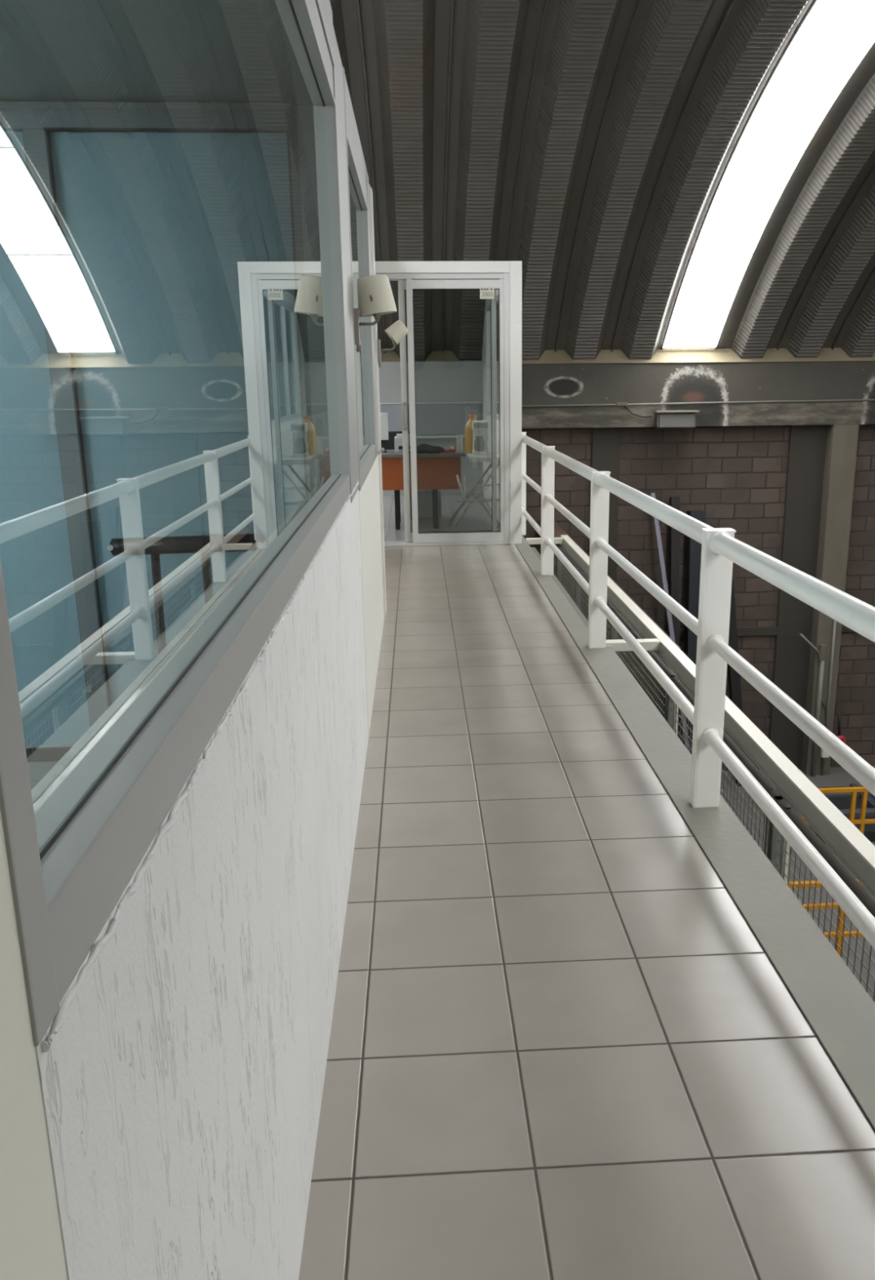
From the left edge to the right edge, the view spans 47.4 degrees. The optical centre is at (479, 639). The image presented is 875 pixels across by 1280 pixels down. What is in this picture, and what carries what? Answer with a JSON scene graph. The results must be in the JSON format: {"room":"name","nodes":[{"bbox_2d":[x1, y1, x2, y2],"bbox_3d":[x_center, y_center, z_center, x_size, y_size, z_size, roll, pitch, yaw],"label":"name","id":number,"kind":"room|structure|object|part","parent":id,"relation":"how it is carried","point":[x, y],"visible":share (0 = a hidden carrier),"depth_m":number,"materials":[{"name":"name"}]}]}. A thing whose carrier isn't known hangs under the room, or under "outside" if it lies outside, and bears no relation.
{"room":"factory mezzanine walkway","nodes":[
{"label":"factory mezzanine walkway","id":0,"kind":"room"},
{"bbox_2d":[0,808,67,1279],"bbox_3d":[-0.226,0.087,-1.079,0.137,3.230,3.100,-1,15,-3],"label":"wall pier","id":1,"kind":"object","parent":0,"point":[31,1243],"depth_m":0.54,"materials":[{"name":"beige paint"}]},
{"bbox_2d":[0,0,166,102],"bbox_3d":[-2.581,-1.961,3.524,3.960,0.270,9.120,-1,15,-3],"label":"ceiling","id":2,"kind":"structure","parent":0,"point":[51,51],"depth_m":2.77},
{"bbox_2d":[0,101,205,762],"bbox_3d":[-2.491,-0.629,3.486,3.870,2.290,0.095,-1,15,-3],"label":"wall partition","id":3,"kind":"structure","parent":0,"point":[100,442],"depth_m":3.50,"materials":[{"name":"glass"}]},
{"bbox_3d":[-2.506,-1.725,3.207,3.860,0.028,0.020,-1,15,-3],"label":"fascia panel","id":4,"kind":"part","parent":3,"relation":"part of","materials":[{"name":"grey metal"}]},
{"bbox_2d":[31,455,383,1279],"bbox_3d":[-0.483,0.071,3.280,0.139,1.065,5.360,-1,15,-3],"label":"wall","id":5,"kind":"structure","parent":0,"point":[182,1077],"depth_m":1.14,"materials":[{"name":"white paint"}]},
{"bbox_2d":[0,0,360,1046],"bbox_3d":[-0.417,-0.866,2.025,0.119,1.451,3.401,-1,15,-3],"label":"window","id":6,"kind":"structure","parent":5,"relation":"in","point":[255,90],"depth_m":1.35,"materials":[{"name":"grey metal"}]},
{"bbox_3d":[-0.371,-0.158,1.917,0.063,0.063,2.830,-1,15,-3],"label":"sill rail","id":7,"kind":"part","parent":6,"relation":"part of","materials":[{"name":"grey metal"}]},
{"bbox_3d":[-0.376,-0.726,1.786,0.003,1.108,2.797,-1,15,-3],"label":"glass pane","id":8,"kind":"part","parent":6,"relation":"part of","materials":[{"name":"clear glass"}]},
{"bbox_3d":[-0.402,-1.374,1.599,0.114,0.252,2.830,-1,15,-3],"label":"head rail","id":9,"kind":"part","parent":6,"relation":"part of","materials":[{"name":"grey metal"}]},
{"bbox_2d":[353,274,396,351],"bbox_3d":[-0.390,-1.221,3.726,0.160,0.274,0.140,-1,15,-3],"label":"wall lamp","id":10,"kind":"object","parent":6,"relation":"attached to","point":[375,297],"visible":1,"depth_m":3.66,"materials":[{"name":"grey metal"}]},
{"bbox_3d":[-0.461,-1.174,3.733,0.018,0.130,0.070,-1,15,-3],"label":"wall plate","id":11,"kind":"part","parent":10,"relation":"part of","materials":[{"name":"grey metal"}]},
{"bbox_3d":[-0.419,-1.193,3.731,0.082,0.028,0.011,-1,15,-3],"label":"arm","id":12,"kind":"part","parent":10,"relation":"part of","materials":[{"name":"silver metal"}]},
{"bbox_3d":[-0.383,-1.282,3.710,0.144,0.149,0.140,-1,15,-3],"label":"lamp shade","id":13,"kind":"part","parent":10,"relation":"part of","materials":[{"name":"white fabric"}]},
{"bbox_2d":[40,480,359,1052],"bbox_3d":[-0.352,-0.183,2.154,0.010,0.012,3.288,-1,15,-3],"label":"trim","id":14,"kind":"structure","parent":5,"relation":"attached to","point":[59,1020],"depth_m":0.80,"materials":[{"name":"white paint"}]},
{"bbox_2d":[343,67,377,490],"bbox_3d":[-0.587,-1.538,4.614,0.112,1.477,1.961,-1,15,-3],"label":"window","id":15,"kind":"structure","parent":5,"relation":"in","point":[358,180],"depth_m":4.77,"materials":[{"name":"grey metal"}]},
{"bbox_3d":[-0.585,-2.120,4.338,0.108,0.210,1.720,-1,15,-3],"label":"head rail","id":16,"kind":"part","parent":15,"relation":"part of","materials":[{"name":"grey metal"}]},
{"bbox_3d":[-0.556,-1.446,4.530,0.003,1.196,1.692,-1,15,-3],"label":"glass pane","id":17,"kind":"part","parent":15,"relation":"part of","materials":[{"name":"clear glass"}]},
{"bbox_3d":[-0.550,-0.831,4.676,0.063,0.075,1.720,-1,15,-3],"label":"sill rail","id":18,"kind":"part","parent":15,"relation":"part of","materials":[{"name":"grey metal"}]},
{"bbox_2d":[378,360,483,496],"bbox_3d":[-1.130,-2.599,12.368,2.330,1.650,0.100,-1,15,-3],"label":"wall","id":19,"kind":"structure","parent":0,"point":[435,381],"depth_m":12.23,"materials":[{"name":"paint"}]},
{"bbox_2d":[379,401,482,438],"bbox_3d":[-0.600,-2.708,12.261,1.260,0.425,0.120,-1,15,-3],"label":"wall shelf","id":20,"kind":"object","parent":19,"relation":"attached to","point":[436,420],"visible":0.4,"depth_m":12.27,"materials":[{"name":"metal"}]},
{"bbox_2d":[25,493,874,1279],"bbox_3d":[-1.902,0.193,5.284,5.217,0.220,15.550,-1,15,-3],"label":"floor","id":21,"kind":"structure","parent":0,"point":[561,1046],"depth_m":2.25,"materials":[{"name":"tile"}]},
{"bbox_2d":[106,535,208,653],"bbox_3d":[-0.811,0.184,2.894,0.424,0.985,0.500,-1,15,-3],"label":"table","id":22,"kind":"object","parent":21,"relation":"on","point":[154,546],"visible":0.4,"depth_m":2.76,"materials":[{"name":"black metal"}]},
{"bbox_3d":[-0.910,0.194,2.890,0.038,0.930,0.024,-1,15,-3],"label":"leg","id":23,"kind":"part","parent":22,"relation":"part of","materials":[{"name":"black metal"}]},
{"bbox_3d":[-0.759,0.191,2.899,0.036,0.930,0.024,-1,15,-3],"label":"leg","id":24,"kind":"part","parent":22,"relation":"part of","materials":[{"name":"black metal"}]},
{"bbox_2d":[381,431,412,519],"bbox_3d":[-0.890,-1.733,10.452,0.400,0.878,0.474,-1,15,-3],"label":"office chair","id":25,"kind":"object","parent":21,"relation":"on","point":[390,446],"visible":0.02,"depth_m":10.54,"materials":[{"name":"black metal"}]},
{"bbox_3d":[-0.904,-2.024,10.576,0.400,0.376,0.087,-1,15,-3],"label":"backrest","id":26,"kind":"part","parent":25,"relation":"part of","materials":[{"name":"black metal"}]},
{"bbox_3d":[-0.705,-1.468,10.319,0.025,0.430,0.026,-1,15,-3],"label":"leg","id":27,"kind":"part","parent":25,"relation":"part of","materials":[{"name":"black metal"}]},
{"bbox_2d":[381,448,465,529],"bbox_3d":[-0.696,-1.490,9.817,1.080,0.725,0.700,-1,15,-3],"label":"desk","id":28,"kind":"object","parent":21,"relation":"on","point":[437,471],"visible":0.66,"depth_m":9.49,"materials":[{"name":"orange laminate"}]},
{"bbox_2d":[380,412,388,452],"bbox_3d":[-0.986,-2.017,9.671,0.190,0.375,0.140,-1,15,-3],"label":"computer monitor","id":29,"kind":"object","parent":28,"relation":"on","point":[384,415],"visible":0.41,"depth_m":9.64,"materials":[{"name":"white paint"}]},
{"bbox_3d":[-0.801,-1.412,9.582,0.044,0.695,0.030,-1,15,-3],"label":"leg","id":30,"kind":"part","parent":28,"relation":"part of","materials":[{"name":"black metal"}]},
{"bbox_3d":[-0.832,-1.535,10.055,0.044,0.695,0.030,-1,15,-3],"label":"leg","id":31,"kind":"part","parent":28,"relation":"part of","materials":[{"name":"black metal"}]},
{"bbox_2d":[394,433,410,453],"bbox_3d":[-0.723,-1.914,9.671,0.210,0.170,0.265,-1,15,-3],"label":"printer","id":32,"kind":"object","parent":28,"relation":"on","point":[398,438],"visible":0.4,"depth_m":9.56,"materials":[{"name":"grey plastic"}]},
{"bbox_3d":[-0.679,-1.589,9.492,1.000,0.310,0.020,-1,15,-3],"label":"modesty panel","id":33,"kind":"part","parent":28,"relation":"part of","materials":[{"name":"orange laminate"}]},
{"bbox_2d":[409,443,444,453],"bbox_3d":[-0.505,-1.829,9.493,0.350,0.092,0.158,-1,15,-3],"label":"fabric bag","id":34,"kind":"object","parent":28,"relation":"on","point":[423,447],"visible":0.88,"depth_m":9.44,"materials":[{"name":"black fabric"}]},
{"bbox_3d":[-0.463,-1.544,10.077,0.044,0.695,0.030,-1,15,-3],"label":"leg","id":35,"kind":"part","parent":28,"relation":"part of","materials":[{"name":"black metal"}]},
{"bbox_3d":[-0.431,-1.421,9.604,0.044,0.695,0.030,-1,15,-3],"label":"leg","id":36,"kind":"part","parent":28,"relation":"part of","materials":[{"name":"black metal"}]},
{"bbox_2d":[442,444,455,453],"bbox_3d":[-0.295,-1.826,9.507,0.120,0.075,0.050,-1,15,-3],"label":"tape dispenser","id":37,"kind":"object","parent":28,"relation":"on","point":[452,450],"visible":1,"depth_m":9.49,"materials":[{"name":"red plastic"}]},
{"bbox_2d":[417,488,441,517],"bbox_3d":[-0.530,-1.452,10.408,0.260,0.310,0.320,-1,15,-3],"label":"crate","id":38,"kind":"object","parent":21,"relation":"on","point":[424,496],"visible":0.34,"depth_m":10.26,"materials":[{"name":"grey plastic"}]},
{"bbox_2d":[448,453,499,529],"bbox_3d":[-0.054,-1.458,9.733,0.490,0.685,0.601,-1,15,-3],"label":"folding table","id":39,"kind":"object","parent":21,"relation":"on","point":[472,458],"visible":0.77,"depth_m":9.48,"materials":[{"name":"white paint"}]},
{"bbox_3d":[-0.070,-1.505,9.989,0.490,0.648,0.026,-1,15,-3],"label":"leg","id":40,"kind":"part","parent":39,"relation":"part of","materials":[{"name":"white metal"}]},
{"bbox_2d":[464,413,476,453],"bbox_3d":[-0.070,-2.056,9.918,0.160,0.379,0.160,-1,15,-3],"label":"bottle","id":41,"kind":"object","parent":39,"relation":"on","point":[468,430],"visible":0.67,"depth_m":9.86,"materials":[{"name":"yellow plastic"}]},
{"bbox_2d":[471,420,488,454],"bbox_3d":[0.002,-1.981,9.743,0.150,0.320,0.185,-1,15,-3],"label":"coffee maker","id":42,"kind":"object","parent":39,"relation":"on","point":[480,428],"visible":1,"depth_m":9.77,"materials":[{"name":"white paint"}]},
{"bbox_3d":[0.007,-2.074,9.626,0.130,0.050,0.005,-1,15,-3],"label":"panel","id":43,"kind":"part","parent":42,"relation":"part of","materials":[{"name":"silver metal"}]},
{"bbox_3d":[0.049,-1.349,10.068,0.208,0.300,0.022,-1,15,-3],"label":"leg","id":44,"kind":"part","parent":39,"relation":"part of","materials":[{"name":"white metal"}]},
{"bbox_3d":[0.081,-1.220,9.576,0.208,0.300,0.022,-1,15,-3],"label":"leg","id":45,"kind":"part","parent":39,"relation":"part of","materials":[{"name":"white metal"}]},
{"bbox_2d":[515,534,874,1130],"bbox_3d":[0.728,0.523,3.679,0.174,0.106,11.950,-1,15,-3],"label":"curb","id":46,"kind":"object","parent":21,"relation":"on","point":[838,1009],"visible":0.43,"depth_m":2.76,"materials":[{"name":"grey concrete"}]},
{"bbox_2d":[521,431,874,949],"bbox_3d":[0.704,-0.106,4.045,0.106,0.938,10.578,-1,15,-3],"label":"railing","id":47,"kind":"object","parent":46,"relation":"on","point":[720,549],"visible":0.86,"depth_m":3.19,"materials":[{"name":"white metal"}]},
{"bbox_3d":[0.376,-1.429,9.123,0.096,0.938,0.064,-1,15,-3],"label":"post","id":48,"kind":"part","parent":47,"relation":"part of","materials":[{"name":"white metal"}]},
{"bbox_3d":[0.491,-0.930,7.210,0.096,0.938,0.064,-1,15,-3],"label":"post","id":49,"kind":"part","parent":47,"relation":"part of","materials":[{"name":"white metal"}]},
{"bbox_3d":[0.622,-0.409,5.211,0.096,0.938,0.064,-1,15,-3],"label":"post","id":50,"kind":"part","parent":47,"relation":"part of","materials":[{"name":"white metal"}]},
{"bbox_3d":[0.696,-0.517,3.923,0.064,0.064,10.550,-1,15,-3],"label":"rail","id":51,"kind":"part","parent":47,"relation":"part of","materials":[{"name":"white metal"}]},
{"bbox_3d":[0.699,-0.205,4.005,0.043,0.043,10.550,-1,15,-3],"label":"rail","id":52,"kind":"part","parent":47,"relation":"part of","materials":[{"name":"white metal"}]},
{"bbox_3d":[0.752,0.106,3.231,0.096,0.938,0.064,-1,15,-3],"label":"post","id":53,"kind":"part","parent":47,"relation":"part of","materials":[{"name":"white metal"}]},
{"bbox_2d":[481,289,499,523],"bbox_3d":[0.179,-2.517,10.601,0.070,2.360,4.080,-1,15,-3],"label":"wall","id":54,"kind":"structure","parent":0,"point":[486,489],"depth_m":11.53,"materials":[{"name":"white paint"}]},
{"bbox_2d":[375,272,510,546],"bbox_3d":[-0.347,-1.929,8.478,1.200,2.245,0.170,-1,15,-3],"label":"door","id":55,"kind":"structure","parent":54,"relation":"in","point":[409,282],"depth_m":8.44,"materials":[{"name":"metal"}]},
{"bbox_3d":[-0.635,-1.898,8.459,0.033,0.240,0.030,-1,15,-3],"label":"handle","id":56,"kind":"part","parent":55,"relation":"part of","materials":[{"name":"grey metal"}]},
{"bbox_2d":[480,287,494,298],"bbox_3d":[0.059,-2.858,8.196,0.119,0.092,0.005,-1,15,-3],"label":"paper sign","id":57,"kind":"object","parent":55,"relation":"attached to","point":[485,292],"visible":1,"depth_m":8.20,"materials":[{"name":"white paper"}]},
{"bbox_2d":[486,294,499,420],"bbox_3d":[0.186,-2.887,10.238,0.050,1.200,2.605,-1,15,-3],"label":"window","id":58,"kind":"structure","parent":54,"relation":"in","point":[488,308],"depth_m":11.18,"materials":[{"name":"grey glass"}]},
{"bbox_2d":[329,0,874,361],"bbox_3d":[4.998,-3.192,5.581,19.740,2.875,14.003,-1,15,-3],"label":"ceiling","id":59,"kind":"structure","parent":0,"point":[464,109],"depth_m":9.52,"materials":[{"name":"grey metal"}]},
{"bbox_2d":[662,0,874,347],"bbox_3d":[3.041,-3.212,5.447,0.670,2.665,13.756,-1,15,-3],"label":"window","id":60,"kind":"structure","parent":59,"relation":"attached to","point":[835,36],"depth_m":9.55,"materials":[{"name":"white glass"}]},
{"bbox_3d":[2.653,-3.961,11.719,0.670,0.952,1.217,-1,15,-3],"label":"panel","id":61,"kind":"part","parent":60,"relation":"part of","materials":[{"name":"white glass"}]},
{"bbox_3d":[2.727,-4.470,10.244,0.670,0.755,1.347,-1,15,-3],"label":"panel","id":62,"kind":"part","parent":60,"relation":"part of","materials":[{"name":"white glass"}]},
{"bbox_3d":[2.811,-4.747,8.709,0.670,0.541,1.446,-1,15,-3],"label":"panel","id":63,"kind":"part","parent":60,"relation":"part of","materials":[{"name":"white glass"}]},
{"bbox_3d":[2.902,-4.785,7.150,0.670,0.315,1.510,-1,15,-3],"label":"panel","id":64,"kind":"part","parent":60,"relation":"part of","materials":[{"name":"white glass"}]},
{"bbox_2d":[521,424,874,770],"bbox_3d":[3.194,-0.494,13.593,24.000,4.820,0.200,-1,15,-3],"label":"wall","id":65,"kind":"structure","parent":0,"point":[737,475],"depth_m":13.18,"materials":[{"name":"brown brick"},{"name":"mortar"}]},
{"bbox_2d":[591,427,620,639],"bbox_3d":[1.645,-0.415,13.388,0.360,4.800,0.060,-1,15,-3],"label":"pilaster","id":66,"kind":"object","parent":65,"relation":"attached to","point":[606,442],"depth_m":12.87,"materials":[{"name":"concrete"}]},
{"bbox_2d":[553,521,680,679],"bbox_3d":[1.091,-0.639,9.949,0.180,0.220,6.400,-1,15,-3],"label":"girder","id":67,"kind":"object","parent":65,"relation":"attached to","point":[558,531],"visible":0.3,"depth_m":8.89,"materials":[{"name":"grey metal"}]},
{"bbox_2d":[521,360,874,428],"bbox_3d":[3.178,-3.158,12.753,24.000,0.800,0.380,-1,15,-3],"label":"beam","id":68,"kind":"structure","parent":65,"relation":"on","point":[545,384],"depth_m":12.54,"materials":[{"name":"concrete"}]},
{"bbox_2d":[381,331,874,364],"bbox_3d":[3.170,-3.732,12.644,24.000,0.395,0.500,-1,15,-3],"label":"ledge","id":69,"kind":"object","parent":68,"relation":"on","point":[694,354],"visible":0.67,"depth_m":12.45,"materials":[{"name":"beige concrete"}]},
{"bbox_2d":[653,409,699,429],"bbox_3d":[2.451,-2.766,12.497,0.540,0.226,0.260,-1,15,-3],"label":"floodlight","id":70,"kind":"object","parent":68,"relation":"attached to","point":[664,420],"visible":1,"depth_m":12.41,"materials":[{"name":"grey metal"}]},
{"bbox_2d":[521,399,874,417],"bbox_3d":[3.667,-2.947,12.615,7.050,0.210,0.044,-1,15,-3],"label":"conduit","id":71,"kind":"object","parent":68,"relation":"attached to","point":[624,404],"visible":0.96,"depth_m":12.53,"materials":[{"name":"grey metal"}]},
{"bbox_2d":[617,624,854,639],"bbox_3d":[4.702,-0.162,13.654,12.000,0.160,0.060,-1,15,-3],"label":"string course","id":72,"kind":"object","parent":65,"relation":"attached to","point":[762,630],"visible":0.19,"depth_m":13.57,"materials":[{"name":"concrete"}]},
{"bbox_2d":[768,425,827,769],"bbox_3d":[4.299,-0.481,13.544,0.480,4.800,0.060,-1,15,-3],"label":"pilaster","id":73,"kind":"object","parent":65,"relation":"attached to","point":[807,443],"visible":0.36,"depth_m":13.37,"materials":[{"name":"concrete"}]},
{"bbox_2d":[832,711,846,743],"bbox_3d":[4.946,1.186,13.820,0.160,0.480,0.428,-1,15,-3],"label":"valve","id":74,"kind":"object","parent":65,"relation":"attached to","point":[844,740],"visible":0.44,"depth_m":13.67,"materials":[{"name":"metal"}]},
{"bbox_3d":[4.934,1.154,13.825,0.060,0.420,0.400,-1,15,-3],"label":"stem","id":75,"kind":"part","parent":74,"relation":"part of","materials":[{"name":"black metal"}]},
{"bbox_2d":[720,765,874,1002],"bbox_3d":[3.817,4.301,5.046,24.000,0.150,19.100,-1,15,-3],"label":"floor","id":76,"kind":"structure","parent":0,"point":[837,776],"depth_m":11.17,"materials":[{"name":"concrete"}]},
{"bbox_2d":[649,493,690,753],"bbox_3d":[2.517,0.140,12.911,0.071,3.970,1.296,-7,16,-23],"label":"tube","id":77,"kind":"object","parent":76,"relation":"on","point":[656,524],"visible":0.44,"depth_m":12.90,"materials":[{"name":"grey metal"}]},
{"bbox_2d":[668,497,679,646],"bbox_3d":[2.586,0.071,13.271,0.121,3.911,0.491,-3,15,-10],"label":"tube","id":78,"kind":"object","parent":76,"relation":"on","point":[674,502],"visible":0.46,"depth_m":13.05,"materials":[{"name":"brown metal"}]},
{"bbox_2d":[682,510,706,754],"bbox_3d":[2.847,0.158,13.285,0.200,3.737,0.518,-1,15,-3],"label":"tube","id":79,"kind":"object","parent":76,"relation":"on","point":[693,548],"visible":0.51,"depth_m":13.06,"materials":[{"name":"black metal"}]},
{"bbox_2d":[556,546,874,1001],"bbox_3d":[1.004,2.118,5.431,0.040,3.930,8.502,-1,15,-3],"label":"mesh fence","id":80,"kind":"object","parent":76,"relation":"on","point":[776,848],"visible":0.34,"depth_m":3.69,"materials":[{"name":"metal"}]},
{"bbox_3d":[0.737,1.053,9.517,0.040,3.930,0.040,-1,15,-3],"label":"post","id":81,"kind":"part","parent":80,"relation":"part of","materials":[{"name":"white metal"}]},
{"bbox_3d":[0.805,1.325,8.474,0.040,3.930,0.040,-1,15,-3],"label":"post","id":82,"kind":"part","parent":80,"relation":"part of","materials":[{"name":"white metal"}]},
{"bbox_3d":[0.900,1.702,7.026,0.040,3.930,0.040,-1,15,-3],"label":"post","id":83,"kind":"part","parent":80,"relation":"part of","materials":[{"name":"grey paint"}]},
{"bbox_3d":[0.996,2.085,5.558,0.040,3.930,0.040,-1,15,-3],"label":"post","id":84,"kind":"part","parent":80,"relation":"part of","materials":[{"name":"grey metal"}]},
{"bbox_2d":[525,534,874,898],"bbox_3d":[0.866,0.159,4.913,0.390,0.076,8.500,-1,15,-3],"label":"beam","id":85,"kind":"structure","parent":80,"relation":"on","point":[846,841],"depth_m":3.76,"materials":[{"name":"white metal"}]},
{"bbox_3d":[1.093,2.470,4.080,0.040,3.930,0.040,-1,15,-3],"label":"post","id":86,"kind":"part","parent":80,"relation":"part of","materials":[{"name":"grey metal"}]},
{"bbox_2d":[727,578,746,786],"bbox_3d":[3.442,0.573,13.451,0.180,2.851,0.612,-12,18,-37],"label":"tube","id":87,"kind":"object","parent":76,"relation":"on","point":[734,677],"visible":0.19,"depth_m":13.37,"materials":[{"name":"metal"}]},
{"bbox_2d":[786,879,863,955],"bbox_3d":[3.331,2.654,9.193,1.244,0.950,0.050,-1,15,-3],"label":"guard rail","id":88,"kind":"object","parent":76,"relation":"on","point":[846,934],"visible":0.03,"depth_m":9.13,"materials":[{"name":"yellow metal"}]},
{"bbox_3d":[3.331,2.676,9.199,0.044,0.905,0.044,-1,15,-3],"label":"post","id":89,"kind":"part","parent":88,"relation":"part of","materials":[{"name":"yellow metal"}]},
{"bbox_2d":[776,783,874,844],"bbox_3d":[5.123,2.143,12.568,2.900,0.200,1.350,-1,15,-3],"label":"guard rail","id":90,"kind":"object","parent":76,"relation":"on","point":[842,801],"visible":0.16,"depth_m":12.57,"materials":[{"name":"yellow metal"}]},
{"bbox_2d":[800,424,858,774],"bbox_3d":[4.710,-0.465,13.467,0.330,4.800,0.250,-1,15,-3],"label":"column","id":91,"kind":"structure","parent":76,"relation":"on","point":[842,442],"depth_m":13.18,"materials":[{"name":"concrete"}]},
{"bbox_2d":[800,619,836,777],"bbox_3d":[4.559,0.740,13.609,0.487,2.400,0.074,-1,15,-1],"label":"conduit","id":92,"kind":"object","parent":91,"relation":"attached to","point":[821,651],"visible":0.94,"depth_m":13.57,"materials":[{"name":"grey metal"}]},
{"bbox_2d":[820,704,829,757],"bbox_3d":[4.736,1.248,13.653,0.100,0.712,0.185,-1,15,-3],"label":"tag","id":93,"kind":"object","parent":92,"relation":"hanging from","point":[824,754],"visible":0.53,"depth_m":13.64,"materials":[{"name":"white paint"}]},
{"bbox_3d":[4.742,1.148,13.641,0.017,0.513,0.162,1,15,4],"label":"chain","id":94,"kind":"part","parent":93,"relation":"part of","materials":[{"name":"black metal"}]},
{"bbox_2d":[800,786,874,834],"bbox_3d":[5.241,2.072,11.651,3.070,0.800,0.050,-1,15,-3],"label":"guard rail","id":95,"kind":"object","parent":76,"relation":"on","point":[853,790],"visible":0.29,"depth_m":11.53,"materials":[{"name":"yellow metal"}]},
{"bbox_3d":[4.333,2.116,11.603,0.044,0.755,0.044,-1,15,-3],"label":"post","id":96,"kind":"part","parent":95,"relation":"part of","materials":[{"name":"yellow metal"}]},
{"bbox_3d":[4.462,2.113,11.611,0.044,0.755,0.044,-1,15,-3],"label":"post","id":97,"kind":"part","parent":95,"relation":"part of","materials":[{"name":"yellow metal"}]},
{"bbox_3d":[-0.813,-1.671,7.143,0.100,2.490,2.500,-1,15,-3],"label":"wall","id":98,"kind":"structure","parent":0,"visible":0},
{"bbox_2d":[368,184,386,619],"bbox_3d":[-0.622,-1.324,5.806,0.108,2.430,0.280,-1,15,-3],"label":"door","id":99,"kind":"structure","parent":98,"relation":"in","point":[380,450],"depth_m":5.79,"materials":[{"name":"white paint"}]},
{"bbox_2d":[377,320,408,367],"bbox_3d":[-0.506,-1.723,5.791,0.182,0.263,0.106,-1,15,-3],"label":"wall lamp","id":100,"kind":"object","parent":99,"relation":"attached to","point":[397,331],"visible":1,"depth_m":5.75,"materials":[{"name":"grey metal"}]},
{"bbox_3d":[-0.587,-1.681,5.798,0.018,0.130,0.070,-1,15,-3],"label":"wall plate","id":101,"kind":"part","parent":100,"relation":"part of","materials":[{"name":"grey metal"}]},
{"bbox_3d":[-0.539,-1.705,5.795,0.094,0.038,0.011,-1,15,-3],"label":"arm","id":102,"kind":"part","parent":100,"relation":"part of","materials":[{"name":"silver metal"}]},
{"bbox_3d":[-0.483,-1.785,5.776,0.137,0.136,0.106,-1,15,-3],"label":"lamp shade","id":103,"kind":"part","parent":100,"relation":"part of","materials":[{"name":"white fabric"}]},
{"bbox_3d":[-2.817,-1.963,8.193,3.840,2.500,0.070,-1,15,-3],"label":"wall","id":104,"kind":"structure","parent":0,"visible":0},
{"bbox_2d":[374,261,522,544],"bbox_3d":[-0.359,-1.964,8.494,1.420,2.365,0.200,-1,15,-3],"label":"door frame","id":105,"kind":"structure","parent":104,"relation":"attached to","point":[514,268],"depth_m":8.26,"materials":[{"name":"white painted aluminium"}]}
]}

